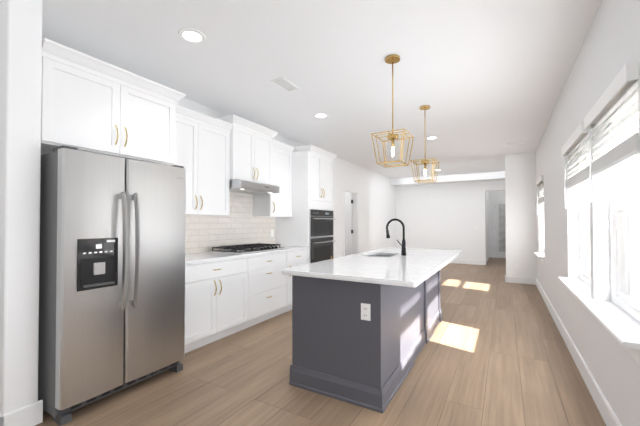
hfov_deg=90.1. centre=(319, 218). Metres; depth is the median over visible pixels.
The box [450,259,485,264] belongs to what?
baseboard
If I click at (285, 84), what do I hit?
ceiling vent
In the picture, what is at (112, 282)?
fridge
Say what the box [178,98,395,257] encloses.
wall
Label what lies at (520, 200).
wall
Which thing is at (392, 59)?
pendant light
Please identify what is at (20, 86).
wall pillar
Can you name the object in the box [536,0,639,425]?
wall
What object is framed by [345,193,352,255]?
pantry door
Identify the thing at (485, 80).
ceiling
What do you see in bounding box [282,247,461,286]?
island countertop
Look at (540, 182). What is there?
window blind
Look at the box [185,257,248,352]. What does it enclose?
base cabinet
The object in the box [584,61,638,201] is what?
window blind
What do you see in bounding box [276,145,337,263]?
tall cabinet
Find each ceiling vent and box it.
[271,77,299,91]
[506,141,524,144]
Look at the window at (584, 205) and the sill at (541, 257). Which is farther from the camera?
the sill at (541, 257)
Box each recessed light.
[178,28,205,42]
[314,113,327,117]
[426,136,437,139]
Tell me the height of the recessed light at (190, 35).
0.007 m
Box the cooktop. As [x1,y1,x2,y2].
[210,243,285,253]
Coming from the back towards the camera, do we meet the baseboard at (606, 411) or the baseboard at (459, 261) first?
the baseboard at (459, 261)
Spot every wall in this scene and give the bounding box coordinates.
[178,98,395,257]
[396,180,504,259]
[485,191,489,262]
[490,190,504,257]
[505,152,536,277]
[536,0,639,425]
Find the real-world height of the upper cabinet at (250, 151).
0.688 m
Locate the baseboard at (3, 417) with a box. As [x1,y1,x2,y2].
[0,413,6,425]
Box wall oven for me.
[310,209,335,262]
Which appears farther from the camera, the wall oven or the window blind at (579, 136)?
the wall oven
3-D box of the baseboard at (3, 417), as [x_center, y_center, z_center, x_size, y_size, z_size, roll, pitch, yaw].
[-2.160,1.239,2.048,0.646,0.140,0.016,0,-1,30]
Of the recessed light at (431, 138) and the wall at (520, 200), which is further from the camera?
the wall at (520, 200)
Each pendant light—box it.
[371,54,413,167]
[410,105,439,182]
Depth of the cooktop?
4.08 m
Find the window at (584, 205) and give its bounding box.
[579,138,589,284]
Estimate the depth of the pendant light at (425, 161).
4.02 m
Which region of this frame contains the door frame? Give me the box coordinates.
[343,186,359,255]
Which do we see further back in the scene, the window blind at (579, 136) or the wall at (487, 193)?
the wall at (487, 193)
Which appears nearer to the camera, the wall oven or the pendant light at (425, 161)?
the pendant light at (425, 161)
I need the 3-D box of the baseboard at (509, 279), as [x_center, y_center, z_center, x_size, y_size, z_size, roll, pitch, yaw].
[4.203,1.299,6.732,0.526,0.140,0.016,0,-1,30]
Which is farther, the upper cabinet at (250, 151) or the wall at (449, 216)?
the wall at (449, 216)
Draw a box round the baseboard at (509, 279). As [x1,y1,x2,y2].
[505,275,534,284]
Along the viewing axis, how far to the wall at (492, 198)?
11.74 m
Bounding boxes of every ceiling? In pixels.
[42,0,601,177]
[391,170,504,185]
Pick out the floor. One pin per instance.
(494, 351)
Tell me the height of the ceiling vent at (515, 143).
0.011 m
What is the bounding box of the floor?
[35,257,605,425]
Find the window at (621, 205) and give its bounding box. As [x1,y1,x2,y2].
[609,88,639,321]
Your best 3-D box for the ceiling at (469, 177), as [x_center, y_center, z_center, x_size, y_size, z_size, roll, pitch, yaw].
[4.142,-1.230,9.870,3.820,0.219,0.499,0,-1,30]
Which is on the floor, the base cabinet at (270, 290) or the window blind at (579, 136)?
the base cabinet at (270, 290)
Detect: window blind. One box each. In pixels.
[536,175,543,214]
[562,122,588,207]
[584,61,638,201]
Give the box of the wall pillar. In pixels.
[0,0,42,413]
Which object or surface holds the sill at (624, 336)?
attached to the wall at (609, 49)
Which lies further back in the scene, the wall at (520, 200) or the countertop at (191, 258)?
the wall at (520, 200)
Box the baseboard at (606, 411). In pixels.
[535,278,621,425]
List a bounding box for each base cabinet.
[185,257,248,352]
[249,253,292,326]
[293,249,307,266]
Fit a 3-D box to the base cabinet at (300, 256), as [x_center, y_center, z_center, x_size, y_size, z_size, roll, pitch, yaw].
[-0.594,0.905,4.833,0.627,0.880,0.545,0,-1,30]
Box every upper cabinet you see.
[41,50,180,165]
[177,114,229,215]
[221,122,272,184]
[253,146,292,216]
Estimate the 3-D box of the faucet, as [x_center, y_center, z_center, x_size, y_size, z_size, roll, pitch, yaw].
[0.838,0.203,3.559,0.232,0.407,0.122,0,-1,30]
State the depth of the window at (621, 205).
2.21 m
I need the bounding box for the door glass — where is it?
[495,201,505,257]
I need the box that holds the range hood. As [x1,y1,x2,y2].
[229,179,278,194]
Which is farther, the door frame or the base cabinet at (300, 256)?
the door frame
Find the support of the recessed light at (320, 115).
in the ceiling at (485, 80)
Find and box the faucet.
[386,218,406,254]
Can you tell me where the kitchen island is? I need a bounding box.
[289,271,442,412]
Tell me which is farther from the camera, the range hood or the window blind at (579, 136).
the range hood
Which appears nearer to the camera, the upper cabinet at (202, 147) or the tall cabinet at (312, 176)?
the upper cabinet at (202, 147)
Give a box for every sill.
[534,252,544,263]
[558,277,639,363]
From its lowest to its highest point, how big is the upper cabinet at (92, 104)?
0.590 m
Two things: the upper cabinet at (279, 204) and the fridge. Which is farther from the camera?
the upper cabinet at (279, 204)
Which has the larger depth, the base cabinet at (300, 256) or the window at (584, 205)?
the base cabinet at (300, 256)
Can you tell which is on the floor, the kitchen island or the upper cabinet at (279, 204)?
the kitchen island
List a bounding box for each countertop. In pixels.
[185,245,308,264]
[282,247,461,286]
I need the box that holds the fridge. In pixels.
[38,145,185,425]

